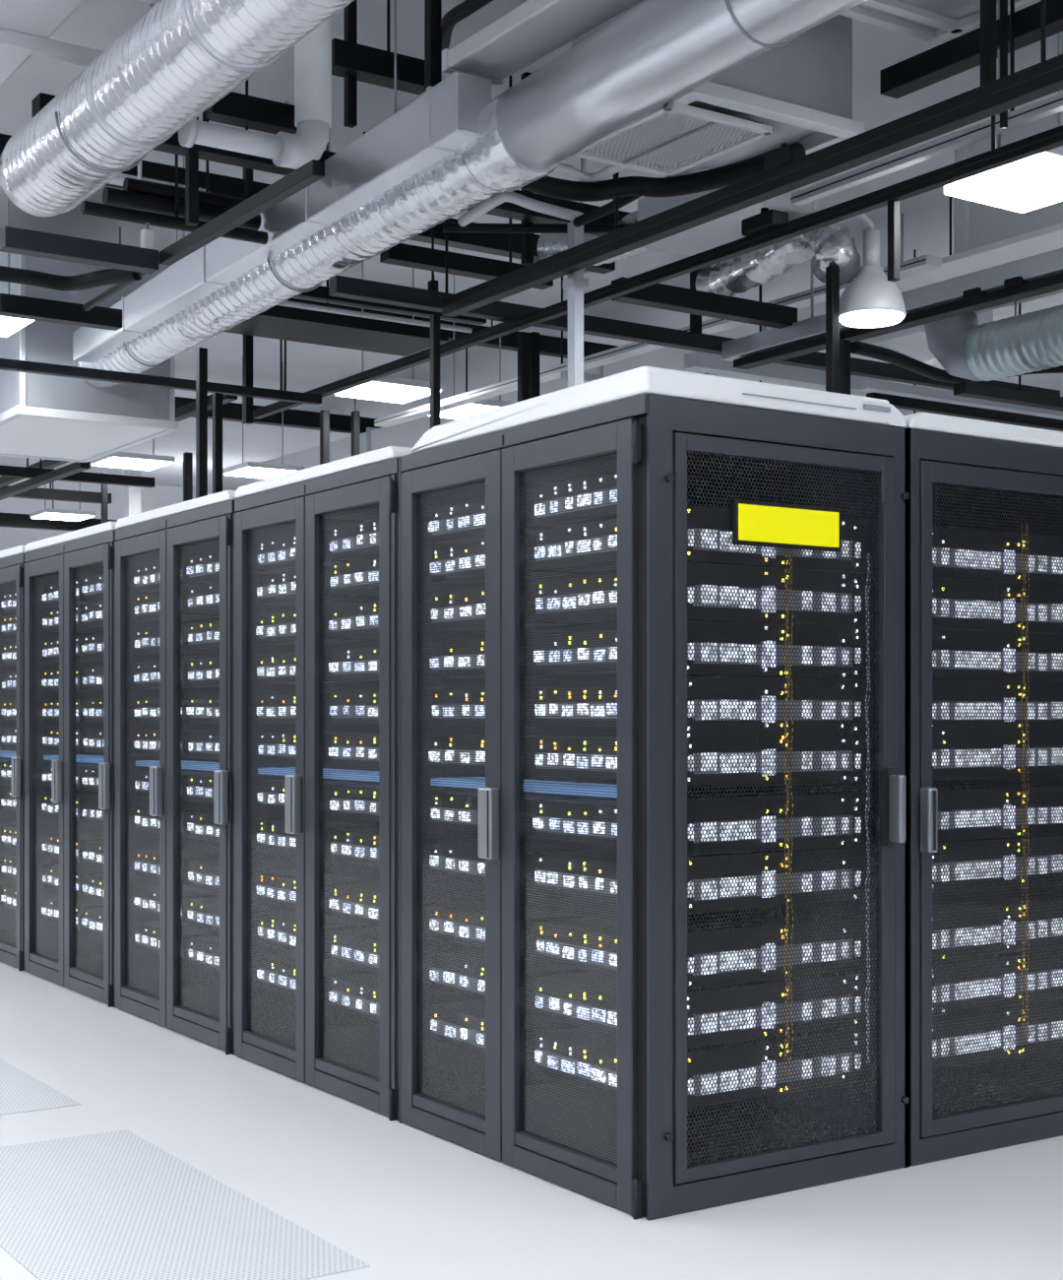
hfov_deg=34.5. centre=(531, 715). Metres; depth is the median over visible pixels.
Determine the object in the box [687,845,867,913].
server
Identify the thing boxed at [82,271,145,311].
pipe
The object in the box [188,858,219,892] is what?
server
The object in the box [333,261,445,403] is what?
ceiling lamp
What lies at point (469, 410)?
diffuser
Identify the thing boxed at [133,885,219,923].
server
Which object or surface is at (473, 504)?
server
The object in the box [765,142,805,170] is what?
block
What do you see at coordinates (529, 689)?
server
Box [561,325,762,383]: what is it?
pipe
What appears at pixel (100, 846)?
server
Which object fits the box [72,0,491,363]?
air duct
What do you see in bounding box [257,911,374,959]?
server
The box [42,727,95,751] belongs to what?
server
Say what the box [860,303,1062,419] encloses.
pipe
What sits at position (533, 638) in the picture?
server
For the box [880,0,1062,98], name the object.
ceiling beam
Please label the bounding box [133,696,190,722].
server
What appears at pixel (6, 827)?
server
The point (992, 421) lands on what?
wall
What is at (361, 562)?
server
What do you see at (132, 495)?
post
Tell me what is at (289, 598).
server
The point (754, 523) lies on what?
sign
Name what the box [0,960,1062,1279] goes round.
floor
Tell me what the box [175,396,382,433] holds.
cable tray
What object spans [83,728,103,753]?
server
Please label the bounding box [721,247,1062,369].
ceiling beam
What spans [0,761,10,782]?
server
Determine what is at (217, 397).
post
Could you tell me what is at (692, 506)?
server
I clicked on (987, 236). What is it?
air duct
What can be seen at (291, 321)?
cable tray
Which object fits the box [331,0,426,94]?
cable tray
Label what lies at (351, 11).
rod
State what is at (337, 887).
server
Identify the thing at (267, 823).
server
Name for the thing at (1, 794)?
server
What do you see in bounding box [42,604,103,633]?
server
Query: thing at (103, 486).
post
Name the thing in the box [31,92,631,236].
cable tray
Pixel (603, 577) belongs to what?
server
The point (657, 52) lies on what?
air duct
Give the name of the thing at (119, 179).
pipe
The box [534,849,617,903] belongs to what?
server
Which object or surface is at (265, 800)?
server
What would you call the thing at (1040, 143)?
cable tray
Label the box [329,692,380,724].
server
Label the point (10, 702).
server
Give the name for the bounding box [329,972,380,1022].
server
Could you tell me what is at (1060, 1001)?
server
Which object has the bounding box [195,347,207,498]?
post
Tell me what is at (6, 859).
server
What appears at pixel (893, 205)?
rod
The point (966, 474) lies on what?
tall cabinet
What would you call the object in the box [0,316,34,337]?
diffuser
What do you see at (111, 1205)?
floor vent
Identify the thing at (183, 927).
server
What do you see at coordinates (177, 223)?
rail
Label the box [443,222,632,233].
pipe
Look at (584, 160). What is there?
rod
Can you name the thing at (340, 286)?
ceiling beam
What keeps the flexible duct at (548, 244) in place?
hanging from the ceiling
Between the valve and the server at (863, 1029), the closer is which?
the server at (863, 1029)
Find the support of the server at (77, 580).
in the tall cabinet at (81, 961)
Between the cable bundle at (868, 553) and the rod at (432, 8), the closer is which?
the cable bundle at (868, 553)
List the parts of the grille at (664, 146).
filter panel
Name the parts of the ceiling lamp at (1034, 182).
suspension rod, suspension rod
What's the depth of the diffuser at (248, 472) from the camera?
16.43 m
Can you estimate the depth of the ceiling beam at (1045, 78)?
6.46 m
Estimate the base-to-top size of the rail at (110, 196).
1.059 m
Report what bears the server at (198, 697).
in the tall cabinet at (194, 1001)
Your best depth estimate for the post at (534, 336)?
9.58 m
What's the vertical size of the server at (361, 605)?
0.107 m
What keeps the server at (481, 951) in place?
in the tall cabinet at (673, 440)
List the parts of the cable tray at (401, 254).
rail, hanger rod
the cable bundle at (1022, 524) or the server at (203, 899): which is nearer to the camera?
the cable bundle at (1022, 524)
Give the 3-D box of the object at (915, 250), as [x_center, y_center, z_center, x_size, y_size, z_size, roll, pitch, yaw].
[3.169,-2.731,12.905,3.600,1.435,0.070,0,0,-34]
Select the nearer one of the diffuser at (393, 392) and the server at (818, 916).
the server at (818, 916)
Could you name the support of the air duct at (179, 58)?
hanging from the ceiling
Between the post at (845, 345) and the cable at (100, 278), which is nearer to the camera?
the cable at (100, 278)
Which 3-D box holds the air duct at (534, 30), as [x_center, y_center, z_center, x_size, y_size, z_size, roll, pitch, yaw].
[1.280,-3.054,4.867,0.285,0.788,5.530,0,0,-34]
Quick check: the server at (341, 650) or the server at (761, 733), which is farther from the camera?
the server at (341, 650)
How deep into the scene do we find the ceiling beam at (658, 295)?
8.92 m
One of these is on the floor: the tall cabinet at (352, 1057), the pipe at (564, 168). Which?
the tall cabinet at (352, 1057)
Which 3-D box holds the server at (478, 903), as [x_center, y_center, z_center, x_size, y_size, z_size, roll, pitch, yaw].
[-0.089,0.631,5.122,0.214,0.107,0.515,0,0,-34]
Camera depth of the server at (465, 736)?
5.12 m
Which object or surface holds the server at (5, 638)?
in the tall cabinet at (12, 560)
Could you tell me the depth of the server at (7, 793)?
8.88 m
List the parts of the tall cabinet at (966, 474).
handle, latch lever, panel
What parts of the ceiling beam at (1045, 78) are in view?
hanger rod, hanger rod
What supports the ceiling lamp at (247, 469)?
hanging from the ceiling
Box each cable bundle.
[783,550,793,1077]
[865,553,871,1063]
[1021,523,1029,1039]
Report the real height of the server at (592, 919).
0.107 m
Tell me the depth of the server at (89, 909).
7.80 m
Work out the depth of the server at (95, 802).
7.80 m
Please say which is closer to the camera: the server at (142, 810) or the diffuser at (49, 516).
the server at (142, 810)
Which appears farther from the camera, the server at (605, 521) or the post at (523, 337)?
the post at (523, 337)
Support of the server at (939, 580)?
in the tall cabinet at (966, 474)
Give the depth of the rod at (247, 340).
10.35 m
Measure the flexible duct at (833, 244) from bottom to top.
0.465 m
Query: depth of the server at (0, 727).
9.00 m
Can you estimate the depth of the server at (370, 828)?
5.70 m
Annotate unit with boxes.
[572,0,864,189]
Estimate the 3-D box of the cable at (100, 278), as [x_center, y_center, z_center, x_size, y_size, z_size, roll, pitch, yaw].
[-2.078,-1.948,7.625,0.716,0.068,0.269,0,0,-3]
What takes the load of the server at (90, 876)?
in the tall cabinet at (81, 961)
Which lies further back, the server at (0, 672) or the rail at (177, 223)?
the server at (0, 672)
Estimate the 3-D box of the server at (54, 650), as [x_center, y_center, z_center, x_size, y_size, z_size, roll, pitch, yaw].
[-2.167,-0.319,8.233,0.214,0.107,0.526,0,0,-34]
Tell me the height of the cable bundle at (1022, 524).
1.530 m
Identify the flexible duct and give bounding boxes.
[537,158,650,265]
[696,212,861,296]
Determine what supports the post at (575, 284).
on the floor
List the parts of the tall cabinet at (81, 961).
door, panel, latch lever, handle, patch panel, door, panel, patch panel, handle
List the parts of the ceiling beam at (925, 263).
hanger rod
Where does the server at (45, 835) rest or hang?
in the tall cabinet at (81, 961)
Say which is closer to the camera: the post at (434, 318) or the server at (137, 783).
the server at (137, 783)
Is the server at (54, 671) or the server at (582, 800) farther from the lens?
the server at (54, 671)
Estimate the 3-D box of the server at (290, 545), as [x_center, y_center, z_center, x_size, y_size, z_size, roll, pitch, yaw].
[-0.784,-0.587,6.162,0.214,0.107,0.526,0,0,-34]
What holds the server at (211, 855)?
in the tall cabinet at (194, 1001)
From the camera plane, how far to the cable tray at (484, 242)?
10.33 m
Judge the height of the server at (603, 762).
0.107 m
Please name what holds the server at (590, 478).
in the tall cabinet at (673, 440)
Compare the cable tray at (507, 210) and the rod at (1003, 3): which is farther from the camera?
the cable tray at (507, 210)
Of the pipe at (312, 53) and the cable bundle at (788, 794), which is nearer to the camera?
the cable bundle at (788, 794)
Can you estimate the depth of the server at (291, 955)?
6.14 m
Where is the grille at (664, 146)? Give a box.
[572,100,772,177]
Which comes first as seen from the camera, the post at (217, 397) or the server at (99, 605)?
the server at (99, 605)
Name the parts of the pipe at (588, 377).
rail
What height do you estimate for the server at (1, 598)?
0.107 m
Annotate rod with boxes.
[185,116,198,226]
[243,167,253,424]
[343,0,357,127]
[424,0,442,89]
[521,71,533,264]
[582,158,589,274]
[690,268,702,335]
[888,198,899,281]
[980,0,996,85]
[1000,0,1008,128]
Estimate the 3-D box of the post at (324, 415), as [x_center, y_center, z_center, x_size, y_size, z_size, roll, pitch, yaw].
[-1.553,-0.520,12.877,0.099,3.545,0.099,0,0,-34]
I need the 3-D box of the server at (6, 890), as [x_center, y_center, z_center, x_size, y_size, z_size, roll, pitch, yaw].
[-2.531,0.942,8.778,0.214,0.107,0.534,0,0,-34]
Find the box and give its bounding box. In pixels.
[0,226,179,462]
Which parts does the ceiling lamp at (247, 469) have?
suspension rod, suspension rod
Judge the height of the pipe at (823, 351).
1.130 m
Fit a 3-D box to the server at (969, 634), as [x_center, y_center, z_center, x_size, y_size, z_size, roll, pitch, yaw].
[1.359,-0.175,5.100,0.660,0.145,0.134,0,0,-34]
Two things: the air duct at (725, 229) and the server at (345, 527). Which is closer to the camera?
the server at (345, 527)
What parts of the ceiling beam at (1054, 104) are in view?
rail, hanger rod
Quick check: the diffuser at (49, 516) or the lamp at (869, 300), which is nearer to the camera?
the lamp at (869, 300)
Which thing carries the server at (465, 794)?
in the tall cabinet at (673, 440)
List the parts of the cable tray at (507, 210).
hanger rod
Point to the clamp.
(432, 285)
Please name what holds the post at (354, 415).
on the floor
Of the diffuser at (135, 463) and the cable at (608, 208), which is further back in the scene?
the diffuser at (135, 463)
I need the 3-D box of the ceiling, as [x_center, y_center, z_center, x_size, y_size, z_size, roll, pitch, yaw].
[0.008,-3.498,11.876,18.000,0.100,29.000,0,0,-34]
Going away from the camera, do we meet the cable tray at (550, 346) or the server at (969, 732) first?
the server at (969, 732)
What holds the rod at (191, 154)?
hanging from the ceiling
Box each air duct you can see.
[0,0,158,87]
[0,0,354,216]
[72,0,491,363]
[76,0,866,387]
[248,213,993,484]
[442,0,642,85]
[638,183,812,255]
[839,0,1032,43]
[895,31,1062,314]
[923,301,1062,381]
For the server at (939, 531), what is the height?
0.145 m
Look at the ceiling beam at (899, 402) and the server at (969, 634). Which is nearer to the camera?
the server at (969, 634)
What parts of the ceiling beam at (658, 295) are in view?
hanger rod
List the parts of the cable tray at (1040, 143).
hanger rod, hanger rod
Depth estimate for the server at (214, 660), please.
6.75 m
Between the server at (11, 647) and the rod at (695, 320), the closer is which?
the server at (11, 647)
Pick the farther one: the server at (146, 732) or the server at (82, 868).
the server at (82, 868)
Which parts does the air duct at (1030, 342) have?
hanger rod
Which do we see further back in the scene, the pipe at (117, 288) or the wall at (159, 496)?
the wall at (159, 496)
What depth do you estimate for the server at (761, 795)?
4.55 m
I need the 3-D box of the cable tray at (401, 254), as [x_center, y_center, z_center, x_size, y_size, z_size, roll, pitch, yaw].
[-0.330,-2.885,9.028,1.011,1.125,0.100,0,0,-34]
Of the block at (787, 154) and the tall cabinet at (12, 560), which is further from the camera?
the tall cabinet at (12, 560)
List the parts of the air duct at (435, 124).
hanger rod, hanger rod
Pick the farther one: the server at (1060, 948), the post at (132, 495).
the post at (132, 495)
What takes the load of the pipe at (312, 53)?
hanging from the ceiling
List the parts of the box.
diffuser plate, hanger rod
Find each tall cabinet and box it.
[0,545,26,971]
[24,521,117,1007]
[114,489,237,1054]
[234,446,412,1120]
[398,366,909,1220]
[903,412,1062,1166]
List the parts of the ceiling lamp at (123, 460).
suspension rod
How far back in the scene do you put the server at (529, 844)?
5.11 m
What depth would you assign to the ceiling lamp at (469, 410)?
13.14 m
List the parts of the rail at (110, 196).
hanger rod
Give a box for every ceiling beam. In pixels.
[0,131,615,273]
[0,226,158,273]
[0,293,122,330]
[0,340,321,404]
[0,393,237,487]
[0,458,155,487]
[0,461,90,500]
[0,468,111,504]
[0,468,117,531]
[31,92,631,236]
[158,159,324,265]
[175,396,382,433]
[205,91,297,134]
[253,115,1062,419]
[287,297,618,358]
[329,194,1060,396]
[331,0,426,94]
[374,255,942,427]
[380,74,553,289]
[442,0,1062,317]
[611,276,797,328]
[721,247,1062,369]
[790,0,1062,205]
[866,391,1062,431]
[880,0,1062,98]
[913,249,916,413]
[954,382,1062,411]
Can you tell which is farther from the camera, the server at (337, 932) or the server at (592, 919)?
the server at (337, 932)
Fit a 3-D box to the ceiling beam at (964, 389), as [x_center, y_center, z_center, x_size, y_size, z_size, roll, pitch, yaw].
[3.588,-2.573,9.937,3.200,1.750,0.080,0,0,-34]
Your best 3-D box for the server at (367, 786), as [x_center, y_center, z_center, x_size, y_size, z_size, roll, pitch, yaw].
[-0.457,0.290,5.672,0.214,0.107,0.534,0,0,-34]
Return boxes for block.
[741,207,788,236]
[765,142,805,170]
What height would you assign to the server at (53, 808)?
0.107 m
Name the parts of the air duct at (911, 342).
hanger rod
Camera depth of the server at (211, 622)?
6.75 m
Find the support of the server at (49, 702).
in the tall cabinet at (81, 961)
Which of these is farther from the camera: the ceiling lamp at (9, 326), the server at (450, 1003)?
the ceiling lamp at (9, 326)
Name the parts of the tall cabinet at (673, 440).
door, panel, latch lever, handle, patch panel, panel, door, patch panel, panel, door, rod, handle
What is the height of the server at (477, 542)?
0.107 m
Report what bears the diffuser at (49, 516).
attached to the ceiling lamp at (46, 513)
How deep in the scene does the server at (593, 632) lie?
4.64 m
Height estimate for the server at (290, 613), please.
0.107 m
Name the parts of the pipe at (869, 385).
rail, hanger rod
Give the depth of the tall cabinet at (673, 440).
4.60 m
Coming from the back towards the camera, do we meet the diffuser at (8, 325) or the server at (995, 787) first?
the diffuser at (8, 325)
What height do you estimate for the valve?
0.130 m
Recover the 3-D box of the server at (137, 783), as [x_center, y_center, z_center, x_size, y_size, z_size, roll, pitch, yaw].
[-1.476,0.290,7.198,0.214,0.107,0.526,0,0,-34]
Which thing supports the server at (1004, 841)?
in the tall cabinet at (966, 474)
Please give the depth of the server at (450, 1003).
5.11 m
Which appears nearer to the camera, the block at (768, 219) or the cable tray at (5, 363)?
the block at (768, 219)
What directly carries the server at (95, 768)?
in the tall cabinet at (81, 961)
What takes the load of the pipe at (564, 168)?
attached to the unit
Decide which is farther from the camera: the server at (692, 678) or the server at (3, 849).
the server at (3, 849)
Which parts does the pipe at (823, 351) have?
hanger rod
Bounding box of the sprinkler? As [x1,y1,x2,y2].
[137,161,141,180]
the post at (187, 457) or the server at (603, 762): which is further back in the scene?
the post at (187, 457)
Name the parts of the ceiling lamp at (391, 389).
suspension rod, suspension rod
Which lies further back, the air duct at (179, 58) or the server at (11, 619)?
the server at (11, 619)
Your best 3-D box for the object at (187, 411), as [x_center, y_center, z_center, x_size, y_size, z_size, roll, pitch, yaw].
[-3.849,-2.805,14.410,0.080,1.285,6.500,0,0,-34]
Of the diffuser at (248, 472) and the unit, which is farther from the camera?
the diffuser at (248, 472)
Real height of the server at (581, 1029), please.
0.107 m
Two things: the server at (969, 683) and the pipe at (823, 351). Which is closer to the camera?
the server at (969, 683)
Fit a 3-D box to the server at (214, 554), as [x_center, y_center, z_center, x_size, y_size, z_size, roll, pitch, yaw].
[-1.148,-0.587,6.707,0.214,0.107,0.534,0,0,-34]
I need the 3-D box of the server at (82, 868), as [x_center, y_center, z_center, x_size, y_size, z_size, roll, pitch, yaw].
[-2.167,0.785,8.233,0.214,0.107,0.526,0,0,-34]
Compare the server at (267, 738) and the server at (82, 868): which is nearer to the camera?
the server at (267, 738)
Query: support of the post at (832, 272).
on the floor
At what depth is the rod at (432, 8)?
7.31 m
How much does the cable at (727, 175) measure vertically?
0.084 m
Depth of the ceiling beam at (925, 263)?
10.89 m
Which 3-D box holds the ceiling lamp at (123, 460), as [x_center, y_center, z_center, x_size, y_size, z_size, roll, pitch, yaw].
[-3.717,-2.892,15.941,0.600,1.112,0.600,0,0,-34]
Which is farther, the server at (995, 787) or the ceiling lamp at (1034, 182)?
the ceiling lamp at (1034, 182)
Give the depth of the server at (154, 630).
7.19 m
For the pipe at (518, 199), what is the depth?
7.63 m
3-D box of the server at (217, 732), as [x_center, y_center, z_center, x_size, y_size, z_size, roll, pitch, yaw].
[-1.148,0.114,6.707,0.214,0.107,0.534,0,0,-34]
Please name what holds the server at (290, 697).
in the tall cabinet at (352, 1057)
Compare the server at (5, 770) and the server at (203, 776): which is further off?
the server at (5, 770)
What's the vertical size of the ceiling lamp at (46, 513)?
1.112 m
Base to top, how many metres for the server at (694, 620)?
0.145 m
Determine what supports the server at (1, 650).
in the tall cabinet at (12, 560)
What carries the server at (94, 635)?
in the tall cabinet at (81, 961)
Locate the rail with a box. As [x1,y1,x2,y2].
[123,118,246,208]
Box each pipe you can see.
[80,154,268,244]
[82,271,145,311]
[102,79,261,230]
[108,173,209,191]
[178,17,331,169]
[409,322,826,447]
[440,0,493,50]
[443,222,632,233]
[457,192,583,226]
[554,162,626,182]
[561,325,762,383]
[684,351,892,395]
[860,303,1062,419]
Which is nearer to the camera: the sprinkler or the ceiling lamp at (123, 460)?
the sprinkler
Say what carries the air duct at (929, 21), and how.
hanging from the ceiling
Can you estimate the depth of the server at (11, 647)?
8.85 m
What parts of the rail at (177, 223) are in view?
hanger rod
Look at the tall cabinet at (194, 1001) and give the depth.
6.83 m
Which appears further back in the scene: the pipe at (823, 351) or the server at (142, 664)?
the pipe at (823, 351)
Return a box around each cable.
[0,265,141,291]
[521,142,806,201]
[573,189,647,227]
[850,341,1062,383]
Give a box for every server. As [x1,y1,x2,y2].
[0,593,14,617]
[0,617,15,641]
[0,645,15,668]
[0,672,7,694]
[0,701,3,721]
[0,726,11,747]
[0,758,10,781]
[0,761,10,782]
[0,784,10,809]
[0,790,15,811]
[0,819,15,845]
[0,847,15,875]
[0,875,15,904]
[0,885,15,908]
[1,591,15,614]
[1,616,15,637]
[1,643,15,665]
[1,671,15,693]
[1,701,15,721]
[1,727,15,748]
[1,826,15,847]
[1,855,15,878]
[41,896,103,929]
[42,577,98,607]
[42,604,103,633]
[42,636,102,662]
[42,667,103,692]
[42,699,84,721]
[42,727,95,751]
[42,764,98,789]
[42,793,98,821]
[42,832,103,863]
[42,863,103,895]
[81,600,103,627]
[81,633,103,658]
[81,906,103,936]
[82,574,103,600]
[82,665,103,690]
[82,767,98,790]
[82,798,103,825]
[82,839,103,867]
[82,873,103,901]
[83,698,103,722]
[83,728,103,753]
[133,557,204,592]
[133,660,219,688]
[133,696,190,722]
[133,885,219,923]
[134,587,218,621]
[134,624,218,654]
[134,729,209,757]
[134,804,213,837]
[134,848,218,885]
[135,769,213,800]
[135,921,219,961]
[187,550,219,583]
[187,696,219,723]
[187,774,213,803]
[187,811,219,842]
[188,582,219,614]
[188,620,219,650]
[188,657,218,686]
[188,730,219,759]
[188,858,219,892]
[188,896,219,932]
[189,935,219,972]
[256,565,374,605]
[256,607,374,644]
[256,650,374,684]
[256,693,332,724]
[256,819,374,858]
[256,870,374,914]
[256,953,371,1005]
[257,529,349,572]
[257,779,374,816]
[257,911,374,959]
[258,731,374,764]
[328,646,380,681]
[328,733,380,767]
[329,518,380,560]
[329,601,380,639]
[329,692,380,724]
[329,783,380,822]
[329,883,380,926]
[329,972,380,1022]
[331,556,380,597]
[331,827,380,867]
[331,927,380,973]
[428,490,555,544]
[428,734,561,774]
[429,838,580,889]
[429,899,580,957]
[429,949,580,1011]
[430,636,577,678]
[430,999,579,1066]
[431,533,580,584]
[431,584,575,631]
[431,688,535,725]
[431,791,576,836]
[532,798,617,846]
[533,630,617,674]
[534,472,617,526]
[534,518,617,572]
[534,686,617,726]
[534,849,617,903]
[534,1026,617,1095]
[535,574,617,623]
[535,736,617,779]
[535,917,617,977]
[535,971,617,1035]
[687,505,867,573]
[687,562,867,626]
[687,619,867,679]
[687,676,867,731]
[687,730,867,786]
[687,791,867,855]
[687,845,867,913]
[687,911,867,988]
[687,969,867,1048]
[687,1025,867,1109]
[932,526,1062,585]
[932,577,1062,634]
[932,629,1062,682]
[932,680,1062,730]
[932,728,1062,779]
[932,833,1062,893]
[932,894,1062,960]
[932,947,1062,1014]
[932,996,1062,1069]
[937,784,1062,840]
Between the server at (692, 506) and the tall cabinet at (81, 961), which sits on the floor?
the tall cabinet at (81, 961)
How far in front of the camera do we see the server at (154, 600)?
7.19 m
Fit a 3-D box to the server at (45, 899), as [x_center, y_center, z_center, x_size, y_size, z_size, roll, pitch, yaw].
[-2.167,0.942,8.233,0.214,0.107,0.526,0,0,-34]
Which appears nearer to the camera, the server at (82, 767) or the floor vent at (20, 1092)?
the floor vent at (20, 1092)
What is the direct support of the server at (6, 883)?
in the tall cabinet at (12, 560)
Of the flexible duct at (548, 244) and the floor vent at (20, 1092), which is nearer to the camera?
the floor vent at (20, 1092)
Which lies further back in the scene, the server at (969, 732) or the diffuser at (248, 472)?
the diffuser at (248, 472)
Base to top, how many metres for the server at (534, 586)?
0.107 m
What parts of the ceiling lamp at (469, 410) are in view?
suspension rod, suspension rod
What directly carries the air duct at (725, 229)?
hanging from the ceiling
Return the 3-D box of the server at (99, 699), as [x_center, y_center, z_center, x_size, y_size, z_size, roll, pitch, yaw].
[-1.839,-0.025,7.743,0.214,0.107,0.534,0,0,-34]
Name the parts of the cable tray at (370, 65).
rail, hanger rod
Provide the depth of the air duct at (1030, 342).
9.40 m
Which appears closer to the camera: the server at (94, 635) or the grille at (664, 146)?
the grille at (664, 146)
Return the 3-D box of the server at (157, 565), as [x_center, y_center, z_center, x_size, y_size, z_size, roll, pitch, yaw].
[-1.476,-0.587,7.198,0.214,0.107,0.526,0,0,-34]
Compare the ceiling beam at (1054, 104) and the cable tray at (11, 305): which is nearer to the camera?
the ceiling beam at (1054, 104)
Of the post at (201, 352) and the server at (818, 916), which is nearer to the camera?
the server at (818, 916)
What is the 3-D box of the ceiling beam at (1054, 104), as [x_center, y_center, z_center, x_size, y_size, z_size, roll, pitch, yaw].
[2.314,-2.495,5.720,0.053,0.545,4.200,0,0,-34]
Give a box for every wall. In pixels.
[0,475,223,550]
[992,421,1062,432]
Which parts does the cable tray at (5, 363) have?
hanger rod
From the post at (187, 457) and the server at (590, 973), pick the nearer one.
the server at (590, 973)
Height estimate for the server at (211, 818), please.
0.107 m
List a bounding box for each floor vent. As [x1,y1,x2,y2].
[0,1058,80,1115]
[0,1129,370,1279]
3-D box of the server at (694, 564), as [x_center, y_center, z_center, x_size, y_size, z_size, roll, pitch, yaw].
[0.627,-0.323,4.611,0.660,0.145,0.134,0,0,-34]
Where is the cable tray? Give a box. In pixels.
[223,143,486,356]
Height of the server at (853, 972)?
0.145 m
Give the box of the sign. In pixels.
[732,499,840,552]
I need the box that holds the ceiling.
[0,0,1062,490]
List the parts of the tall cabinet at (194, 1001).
door, panel, latch lever, handle, patch panel, door, panel, patch panel, latch lever, handle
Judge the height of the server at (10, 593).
0.107 m
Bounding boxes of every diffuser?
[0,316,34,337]
[31,512,93,520]
[92,456,172,470]
[224,466,295,478]
[335,382,441,403]
[429,403,497,419]
[944,153,1062,212]
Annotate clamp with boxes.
[427,274,438,291]
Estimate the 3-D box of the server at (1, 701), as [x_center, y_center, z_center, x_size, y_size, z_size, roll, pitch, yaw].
[-2.859,-0.025,9.269,0.214,0.107,0.526,0,0,-34]
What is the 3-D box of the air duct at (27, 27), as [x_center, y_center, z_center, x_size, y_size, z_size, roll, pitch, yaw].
[-0.777,-3.068,5.038,1.200,0.760,7.500,0,0,-34]
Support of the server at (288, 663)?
in the tall cabinet at (352, 1057)
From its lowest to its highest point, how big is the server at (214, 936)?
0.107 m
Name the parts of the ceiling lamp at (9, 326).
suspension rod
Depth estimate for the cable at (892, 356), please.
9.53 m
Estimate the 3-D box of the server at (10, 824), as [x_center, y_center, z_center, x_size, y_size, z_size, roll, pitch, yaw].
[-2.859,0.631,9.269,0.214,0.107,0.526,0,0,-34]
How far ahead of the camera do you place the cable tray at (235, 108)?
8.34 m
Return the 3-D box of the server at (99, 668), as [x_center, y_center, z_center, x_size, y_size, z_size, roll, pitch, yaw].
[-1.839,-0.172,7.743,0.214,0.107,0.534,0,0,-34]
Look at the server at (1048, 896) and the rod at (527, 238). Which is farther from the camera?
the rod at (527, 238)
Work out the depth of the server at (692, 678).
4.54 m
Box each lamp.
[0,196,34,337]
[29,482,95,520]
[90,438,174,470]
[222,356,304,478]
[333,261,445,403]
[429,274,514,419]
[812,181,906,327]
[944,0,1062,212]
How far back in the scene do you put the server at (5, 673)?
8.85 m
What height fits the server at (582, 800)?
0.107 m
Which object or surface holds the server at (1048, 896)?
in the tall cabinet at (966, 474)
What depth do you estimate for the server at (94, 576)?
7.80 m
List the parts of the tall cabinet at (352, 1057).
door, panel, latch lever, handle, patch panel, door, panel, patch panel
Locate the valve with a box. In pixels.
[140,222,154,249]
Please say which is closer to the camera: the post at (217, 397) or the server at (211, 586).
the server at (211, 586)
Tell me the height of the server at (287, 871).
0.107 m
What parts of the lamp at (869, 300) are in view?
lamp shade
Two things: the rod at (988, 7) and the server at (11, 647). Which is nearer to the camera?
the rod at (988, 7)
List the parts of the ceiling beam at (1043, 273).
hanger rod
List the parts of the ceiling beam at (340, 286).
hanger rod, rail, hanger rod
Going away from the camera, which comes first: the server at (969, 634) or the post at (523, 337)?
the server at (969, 634)
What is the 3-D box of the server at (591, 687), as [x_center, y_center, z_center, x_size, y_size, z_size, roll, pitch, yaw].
[0.204,-0.025,4.683,0.214,0.107,0.420,0,0,-34]
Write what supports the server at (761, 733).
in the tall cabinet at (673, 440)
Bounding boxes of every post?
[101,472,107,523]
[124,469,141,517]
[183,451,192,501]
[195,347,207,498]
[212,392,222,493]
[320,409,329,464]
[351,410,359,455]
[430,314,440,428]
[517,331,529,401]
[529,331,539,398]
[563,221,588,387]
[826,265,839,393]
[839,339,850,394]
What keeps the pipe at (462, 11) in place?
attached to the rod at (432, 8)
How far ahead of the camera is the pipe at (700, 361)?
11.15 m
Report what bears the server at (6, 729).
in the tall cabinet at (12, 560)
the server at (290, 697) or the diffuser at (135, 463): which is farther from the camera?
the diffuser at (135, 463)
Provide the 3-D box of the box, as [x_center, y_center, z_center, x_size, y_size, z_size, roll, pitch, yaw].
[-3.303,-2.678,11.883,1.080,1.540,1.810,0,0,-34]

